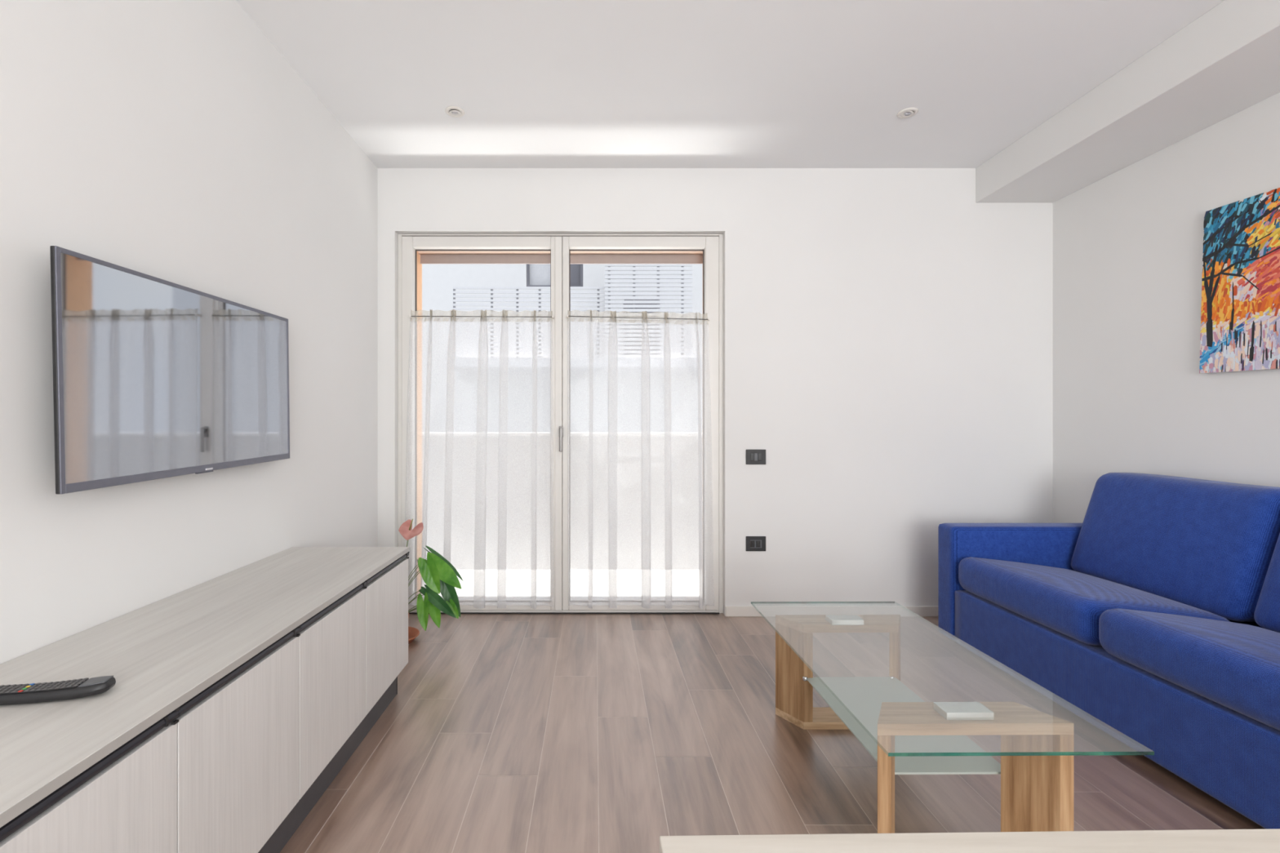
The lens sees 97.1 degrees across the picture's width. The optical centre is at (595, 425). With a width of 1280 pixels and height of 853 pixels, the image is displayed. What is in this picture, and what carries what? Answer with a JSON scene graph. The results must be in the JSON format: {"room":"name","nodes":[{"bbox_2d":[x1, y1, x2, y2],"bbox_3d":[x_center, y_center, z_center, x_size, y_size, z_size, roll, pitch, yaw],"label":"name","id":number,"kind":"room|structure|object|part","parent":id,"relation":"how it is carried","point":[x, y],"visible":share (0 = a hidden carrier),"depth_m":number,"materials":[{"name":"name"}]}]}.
{"room":"living room","nodes":[
{"label":"living room","id":0,"kind":"room"},
{"bbox_2d":[0,0,377,664],"bbox_3d":[-1.411,-0.201,0.127,0.200,2.700,7.054,0,0,0],"label":"wall","id":1,"kind":"structure","parent":0,"point":[174,141],"depth_m":1.74,"materials":[{"name":"paint"}]},
{"bbox_2d":[49,245,289,494],"bbox_3d":[-1.268,-0.136,1.789,0.070,0.571,1.008,0,1,-1],"label":"television","id":2,"kind":"object","parent":1,"relation":"attached to","point":[154,378],"visible":1,"depth_m":1.58,"materials":[{"name":"black glass"}]},
{"bbox_2d":[422,435,702,569],"bbox_3d":[0.000,0.676,4.630,9.000,1.185,0.200,0,0,0],"label":"wall","id":3,"kind":"structure","parent":0,"point":[517,487],"depth_m":4.53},
{"bbox_2d":[422,432,702,435],"bbox_3d":[0.000,0.071,4.630,9.000,0.025,0.260,0,0,0],"label":"trim","id":4,"kind":"structure","parent":3,"relation":"on","point":[423,433],"depth_m":4.50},
{"bbox_2d":[377,168,1053,616],"bbox_3d":[0.724,-0.201,3.564,4.069,2.700,0.340,0,0,0],"label":"wall","id":5,"kind":"structure","parent":0,"point":[888,332],"depth_m":3.39,"materials":[{"name":"paint"}]},
{"bbox_2d":[417,251,422,595],"bbox_3d":[-1.149,0.026,3.620,0.081,2.245,0.240,0,0,0],"label":"trim","id":6,"kind":"structure","parent":5,"relation":"attached to","point":[419,264],"depth_m":3.61,"materials":[{"name":"beige wood"}]},
{"bbox_2d":[417,251,702,256],"bbox_3d":[-0.220,-1.123,3.620,1.940,0.055,0.240,0,0,0],"label":"trim","id":7,"kind":"structure","parent":5,"relation":"attached to","point":[419,252],"depth_m":3.58,"materials":[{"name":"beige wood"}]},
{"bbox_2d":[398,234,723,613],"bbox_3d":[-0.212,-0.012,3.448,1.990,2.322,0.132,0,0,0],"label":"door","id":8,"kind":"structure","parent":5,"relation":"in","point":[560,246],"depth_m":3.43,"materials":[{"name":"wood"}]},
{"bbox_2d":[408,315,554,319],"bbox_3d":[-0.685,-0.658,3.413,0.869,0.016,0.045,0,0,0],"label":"curtain rod","id":9,"kind":"object","parent":8,"relation":"attached to","point":[410,316],"visible":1,"depth_m":3.39,"materials":[{"name":"metal"}]},
{"bbox_2d":[404,309,554,608],"bbox_3d":[-0.703,0.201,3.400,0.912,1.802,0.045,0,0,0],"label":"sheer curtain","id":10,"kind":"object","parent":9,"relation":"hanging from","point":[453,313],"visible":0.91,"depth_m":3.40,"materials":[{"name":"white fabric"}]},
{"bbox_3d":[-0.685,-0.657,3.394,0.863,0.009,0.006,0,0,0],"label":"rod","id":11,"kind":"part","parent":9,"relation":"part of","materials":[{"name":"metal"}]},
{"bbox_3d":[-0.691,-0.014,3.471,0.978,2.282,0.075,0,0,0],"label":"sash","id":12,"kind":"part","parent":8,"relation":"part of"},
{"bbox_3d":[-0.207,0.085,3.400,0.018,0.146,0.036,0,0,0],"label":"handle","id":13,"kind":"part","parent":8,"relation":"part of","materials":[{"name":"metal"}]},
{"bbox_2d":[566,315,709,321],"bbox_3d":[0.259,-0.650,3.413,0.862,0.031,0.045,0,0,0],"label":"curtain rod","id":14,"kind":"object","parent":8,"relation":"attached to","point":[567,316],"visible":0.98,"depth_m":3.39,"materials":[{"name":"metal"}]},
{"bbox_3d":[0.259,-0.649,3.394,0.856,0.025,0.006,0,0,0],"label":"rod","id":15,"kind":"part","parent":14,"relation":"part of","materials":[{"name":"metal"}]},
{"bbox_2d":[567,309,714,608],"bbox_3d":[0.276,0.201,3.401,0.887,1.802,0.041,0,0,0],"label":"sheer curtain","id":16,"kind":"object","parent":14,"relation":"hanging from","point":[591,313],"visible":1,"depth_m":3.40,"materials":[{"name":"white fabric"}]},
{"bbox_3d":[0.278,-0.014,3.471,0.955,2.282,0.075,0,0,0],"label":"sash","id":17,"kind":"part","parent":8,"relation":"part of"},
{"bbox_2d":[420,254,702,263],"bbox_3d":[-0.212,-1.065,3.607,1.815,0.058,0.014,0,0,0],"label":"roller shutter","id":18,"kind":"object","parent":5,"relation":"attached to","point":[424,259],"visible":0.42,"depth_m":3.60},
{"bbox_3d":[-0.212,-1.040,3.607,1.815,0.007,0.014,0,0,0],"label":"rail","id":19,"kind":"part","parent":18,"relation":"part of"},
{"bbox_2d":[746,449,765,464],"bbox_3d":[0.967,0.189,3.388,0.120,0.090,0.011,0,0,0],"label":"light switch","id":20,"kind":"object","parent":5,"relation":"attached to","point":[753,456],"visible":1,"depth_m":3.39,"materials":[{"name":"black plastic"}]},
{"bbox_2d":[746,536,765,551],"bbox_3d":[0.967,0.712,3.387,0.120,0.090,0.013,0,0,0],"label":"wall socket","id":21,"kind":"object","parent":5,"relation":"attached to","point":[753,543],"visible":1,"depth_m":3.39,"materials":[{"name":"black plastic"}]},
{"bbox_2d":[750,540,755,547],"bbox_3d":[0.945,0.712,3.383,0.026,0.040,0.003,0,0,0],"label":"outlet","id":22,"kind":"object","parent":21,"relation":"attached to","point":[752,542],"depth_m":3.38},
{"bbox_2d":[755,540,759,547],"bbox_3d":[0.979,0.712,3.383,0.026,0.040,0.003,0,0,0],"label":"outlet","id":23,"kind":"object","parent":21,"relation":"attached to","point":[757,542],"depth_m":3.38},
{"bbox_2d":[725,605,937,617],"bbox_3d":[1.766,1.118,3.388,1.961,0.062,0.012,0,0,0],"label":"baseboard","id":24,"kind":"structure","parent":5,"relation":"attached to","point":[731,611],"depth_m":3.38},
{"bbox_2d":[235,0,1224,168],"bbox_3d":[0.724,-1.651,0.127,4.469,0.200,7.054,0,0,0],"label":"ceiling","id":25,"kind":"structure","parent":0,"point":[536,83],"depth_m":2.47,"materials":[{"name":"paint"}]},
{"bbox_2d":[444,106,464,117],"bbox_3d":[-0.692,-1.544,2.780,0.094,0.014,0.094,0,0,0],"label":"recessed light","id":26,"kind":"object","parent":25,"relation":"in","point":[453,111],"visible":1,"depth_m":2.77,"materials":[{"name":"silver metal"}]},
{"bbox_2d":[897,107,918,118],"bbox_3d":[1.548,-1.544,2.791,0.094,0.016,0.094,0,0,0],"label":"recessed light","id":27,"kind":"object","parent":25,"relation":"in","point":[909,112],"visible":1,"depth_m":2.78,"materials":[{"name":"silver metal"}]},
{"bbox_2d":[280,569,1265,852],"bbox_3d":[0.000,1.209,0.565,9.000,0.120,7.930,0,0,0],"label":"floor","id":28,"kind":"structure","parent":0,"point":[500,733],"depth_m":2.01,"materials":[{"name":"brown wood"}]},
{"bbox_2d":[0,707,179,852],"bbox_3d":[-1.055,0.783,0.864,0.507,0.478,0.447,0,0,0],"label":"base cabinet","id":29,"kind":"object","parent":28,"relation":"on","point":[126,802],"visible":0.59,"depth_m":0.95,"materials":[{"name":"laminate"}]},
{"bbox_2d":[171,625,301,852],"bbox_3d":[-1.055,0.783,1.312,0.507,0.478,0.447,0,0,0],"label":"base cabinet","id":30,"kind":"object","parent":28,"relation":"on","point":[237,738],"visible":0.48,"depth_m":1.29,"materials":[{"name":"laminate"}]},
{"bbox_2d":[257,676,397,852],"bbox_3d":[-1.077,1.086,1.306,0.461,0.126,2.212,0,0,0],"label":"plinth","id":31,"kind":"object","parent":28,"relation":"on","point":[285,831],"visible":0.43,"depth_m":1.77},
{"bbox_2d":[297,580,367,799],"bbox_3d":[-1.055,0.783,1.760,0.507,0.478,0.447,0,0,0],"label":"base cabinet","id":32,"kind":"object","parent":28,"relation":"on","point":[332,642],"visible":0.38,"depth_m":1.71,"materials":[{"name":"laminate"}]},
{"bbox_2d":[364,551,409,715],"bbox_3d":[-1.055,0.783,2.208,0.507,0.478,0.447,0,0,0],"label":"base cabinet","id":33,"kind":"object","parent":28,"relation":"on","point":[387,590],"visible":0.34,"depth_m":2.18,"materials":[{"name":"laminate"}]},
{"bbox_2d":[408,626,419,644],"bbox_3d":[-1.065,1.131,3.000,0.248,0.036,0.248,0,0,0],"label":"plant pot","id":34,"kind":"object","parent":28,"relation":"on","point":[413,633],"visible":0.21,"depth_m":3.06,"materials":[{"name":"ceramic"}]},
{"bbox_2d":[398,519,462,631],"bbox_3d":[-0.914,0.808,2.958,0.444,0.661,0.253,0,0,0],"label":"anthurium","id":35,"kind":"object","parent":34,"relation":"on","point":[439,575],"visible":0.85,"depth_m":2.90,"materials":[{"name":"plant"}]},
{"bbox_2d":[751,601,1154,833],"bbox_3d":[0.942,0.937,1.785,0.594,0.424,1.070,0,0,0],"label":"coffee table","id":36,"kind":"object","parent":28,"relation":"on","point":[905,734],"visible":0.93,"depth_m":1.53,"materials":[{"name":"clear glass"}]},
{"bbox_3d":[0.769,0.952,2.184,0.030,0.338,0.151,0,0,-32],"label":"panel","id":37,"kind":"part","parent":36,"relation":"part of","materials":[{"name":"brown wood"}]},
{"bbox_3d":[0.967,0.768,2.185,0.499,0.030,0.114,0,0,0],"label":"wooden frame","id":38,"kind":"part","parent":36,"relation":"part of","materials":[{"name":"brown wood"}]},
{"bbox_3d":[0.953,0.743,2.152,0.122,0.020,0.058,0,0,0],"label":"mounting plate","id":39,"kind":"part","parent":36,"relation":"part of","materials":[{"name":"white plastic"}]},
{"bbox_3d":[0.764,0.952,1.478,0.030,0.338,0.150,0,0,32],"label":"panel","id":40,"kind":"part","parent":36,"relation":"part of","materials":[{"name":"brown wood"}]},
{"bbox_3d":[1.164,0.952,2.187,0.030,0.338,0.151,0,0,31],"label":"panel","id":41,"kind":"part","parent":36,"relation":"part of","materials":[{"name":"brown wood"}]},
{"bbox_2d":[807,676,1000,774],"bbox_3d":[0.970,0.956,1.841,0.339,0.006,0.588,0,0,0],"label":"shelf","id":42,"kind":"object","parent":36,"relation":"attached to","point":[857,701],"depth_m":1.74,"materials":[{"name":"clear glass"}]},
{"bbox_3d":[0.942,0.729,1.785,0.594,0.008,1.070,0,0,0],"label":"glass","id":43,"kind":"part","parent":36,"relation":"part of","materials":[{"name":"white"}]},
{"bbox_3d":[0.959,0.743,1.467,0.122,0.020,0.058,0,0,0],"label":"mounting plate","id":44,"kind":"part","parent":36,"relation":"part of","materials":[{"name":"white plastic"}]},
{"bbox_3d":[0.961,0.768,1.479,0.499,0.030,0.112,0,0,0],"label":"wooden frame","id":45,"kind":"part","parent":36,"relation":"part of","materials":[{"name":"brown wood"}]},
{"bbox_3d":[1.159,0.952,1.481,0.030,0.338,0.150,0,0,-32],"label":"panel","id":46,"kind":"part","parent":36,"relation":"part of","materials":[{"name":"brown wood"}]},
{"bbox_2d":[659,828,1279,852],"bbox_3d":[0.694,0.774,0.159,1.250,0.750,0.800,0,0,-1],"label":"dining table","id":47,"kind":"object","parent":28,"relation":"on","point":[1199,841],"visible":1,"depth_m":0.54,"materials":[{"name":"laminate"}]},
{"bbox_2d":[937,472,1279,829],"bbox_3d":[2.292,0.692,2.103,0.905,0.914,1.879,0,0,0],"label":"sofa","id":48,"kind":"object","parent":28,"relation":"on","point":[1153,619],"visible":1,"depth_m":2.19,"materials":[{"name":"blue fabric"}]},
{"bbox_3d":[2.289,0.821,2.975,0.891,0.596,0.136,0,0,0],"label":"armrest","id":49,"kind":"part","parent":48,"relation":"part of","materials":[{"name":"blue fabric"}]},
{"bbox_2d":[958,556,1230,645],"bbox_3d":[2.143,0.750,2.505,0.606,0.181,0.798,0,0,0],"label":"seat cushion","id":50,"kind":"object","parent":48,"relation":"on","point":[1045,595],"depth_m":2.38,"materials":[{"name":"blue fabric"}]},
{"bbox_2d":[1071,472,1279,622],"bbox_3d":[2.573,0.494,2.505,0.317,0.518,0.794,0,0,0],"label":"cushion","id":51,"kind":"object","parent":48,"relation":"on","point":[1208,545],"depth_m":2.37,"materials":[{"name":"blue fabric"}]},
{"bbox_2d":[1098,608,1279,730],"bbox_3d":[2.143,0.750,1.702,0.606,0.181,0.798,0,0,0],"label":"seat cushion","id":52,"kind":"object","parent":48,"relation":"on","point":[1231,670],"depth_m":1.77,"materials":[{"name":"blue fabric"}]},
{"bbox_3d":[2.700,0.779,2.103,0.090,0.600,1.605,0,0,0],"label":"frame","id":53,"kind":"part","parent":48,"relation":"part of","materials":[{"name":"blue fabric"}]},
{"bbox_2d":[1253,533,1279,632],"bbox_3d":[2.573,0.494,1.702,0.317,0.518,0.794,0,0,0],"label":"cushion","id":54,"kind":"object","parent":48,"relation":"on","point":[1267,586],"depth_m":2.05,"materials":[{"name":"blue fabric"}]},
{"bbox_3d":[-1.055,0.783,0.416,0.507,0.478,0.447,0,0,0],"label":"base cabinet","id":55,"kind":"object","parent":28,"relation":"on","visible":0},
{"bbox_2d":[0,546,409,827],"bbox_3d":[-1.057,0.534,1.313,0.506,0.019,2.247,0,0,0],"label":"countertop","id":56,"kind":"structure","parent":55,"relation":"on","point":[160,655],"depth_m":1.29,"materials":[{"name":"laminate"}]},
{"bbox_2d":[0,675,115,705],"bbox_3d":[-1.047,0.510,1.083,0.205,0.028,0.051,0,0,-13],"label":"remote control","id":57,"kind":"object","parent":56,"relation":"on","point":[15,694],"visible":1,"depth_m":1.07,"materials":[{"name":"black plastic"}]},
{"bbox_3d":[-0.973,0.498,1.100,0.042,0.005,0.037,0,0,-13],"label":"panel","id":58,"kind":"part","parent":57,"relation":"part of","materials":[{"name":"grey plastic"}]},
{"bbox_2d":[1053,92,1279,523],"bbox_3d":[2.858,-0.201,0.127,0.200,2.700,7.054,0,0,0],"label":"wall","id":59,"kind":"structure","parent":0,"point":[1131,394],"depth_m":2.79,"materials":[{"name":"paint"}]},
{"bbox_2d":[976,0,1279,202],"bbox_3d":[2.525,-1.447,0.097,0.465,0.209,6.594,0,0,0],"label":"beam","id":60,"kind":"structure","parent":59,"relation":"attached to","point":[1225,62],"depth_m":2.44,"materials":[{"name":"paint"}]},
{"bbox_2d":[1199,187,1279,373],"bbox_3d":[2.743,-0.589,2.255,0.027,0.753,0.600,0,2,0],"label":"canvas painting","id":61,"kind":"object","parent":59,"relation":"attached to","point":[1240,308],"visible":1,"depth_m":2.38,"materials":[{"name":"fabric"}]},
{"label":"outside","id":62,"kind":"structure","parent":0,"visible":0},
{"bbox_2d":[422,263,702,432],"bbox_3d":[-1.900,0.649,13.500,14.200,13.000,5.000,0,0,0],"label":"neighbouring building","id":63,"kind":"structure","parent":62,"point":[438,280],"depth_m":11.00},
{"bbox_3d":[-1.047,-3.131,11.130,0.506,0.862,0.020,0,0,0],"label":"pane","id":64,"kind":"part","parent":63,"relation":"part of","materials":[{"name":"grey glass"}]},
{"bbox_2d":[444,357,702,373],"bbox_3d":[-0.284,-1.102,10.400,4.659,0.159,1.200,0,0,0],"label":"balcony slab","id":65,"kind":"object","parent":63,"relation":"attached to","point":[516,365],"visible":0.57,"depth_m":9.80,"materials":[{"name":"white concrete"}]},
{"bbox_2d":[453,286,604,357],"bbox_3d":[-1.181,-1.829,10.035,2.702,1.273,0.070,0,0,0],"label":"railing","id":66,"kind":"object","parent":65,"relation":"on","point":[491,291],"visible":0.72,"depth_m":10.00,"materials":[{"name":"white metal"}]},
{"bbox_3d":[-2.511,-1.829,10.050,0.040,1.273,0.040,0,0,0],"label":"post","id":67,"kind":"part","parent":66,"relation":"part of","materials":[{"name":"white metal"}]},
{"bbox_3d":[-1.841,-1.829,10.050,0.040,1.273,0.040,0,0,0],"label":"post","id":68,"kind":"part","parent":66,"relation":"part of","materials":[{"name":"white metal"}]},
{"bbox_3d":[-1.386,-1.829,10.050,0.040,1.273,0.040,0,0,0],"label":"post","id":69,"kind":"part","parent":66,"relation":"part of","materials":[{"name":"white metal"}]},
{"bbox_3d":[-0.989,-1.829,10.050,0.040,1.273,0.040,0,0,0],"label":"post","id":70,"kind":"part","parent":66,"relation":"part of","materials":[{"name":"white metal"}]},
{"bbox_3d":[0.057,-1.829,10.050,0.040,1.273,0.040,0,0,0],"label":"post","id":71,"kind":"part","parent":66,"relation":"part of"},
{"bbox_2d":[622,299,660,354],"bbox_3d":[0.863,-1.755,10.550,0.662,1.146,0.400,0,0,0],"label":"air conditioner","id":72,"kind":"object","parent":65,"relation":"on","point":[624,300],"visible":0.22,"depth_m":10.35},
{"bbox_2d":[604,263,692,357],"bbox_3d":[0.939,-2.019,9.935,1.541,1.676,0.070,0,0,0],"label":"window shutter","id":73,"kind":"object","parent":65,"relation":"on","point":[609,274],"visible":0.76,"depth_m":9.90,"materials":[{"name":"white metal"}]},
{"bbox_3d":[0.247,-2.019,9.950,0.040,1.676,0.040,0,0,0],"label":"post","id":74,"kind":"part","parent":73,"relation":"part of","materials":[{"name":"white metal"}]},
{"bbox_3d":[0.686,-2.019,9.950,0.040,1.676,0.040,0,0,0],"label":"post","id":75,"kind":"part","parent":73,"relation":"part of","materials":[{"name":"white metal"}]},
{"bbox_3d":[1.114,-2.019,9.950,0.040,1.676,0.040,0,0,0],"label":"post","id":76,"kind":"part","parent":73,"relation":"part of","materials":[{"name":"white metal"}]},
{"bbox_3d":[1.541,-2.019,9.950,0.040,1.676,0.040,0,0,0],"label":"post","id":77,"kind":"part","parent":73,"relation":"part of","materials":[{"name":"white metal"}]},
{"bbox_3d":[-0.541,-3.131,11.130,0.506,0.862,0.020,0,0,0],"label":"pane","id":78,"kind":"part","parent":63,"relation":"part of","materials":[{"name":"grey glass"}]}
]}

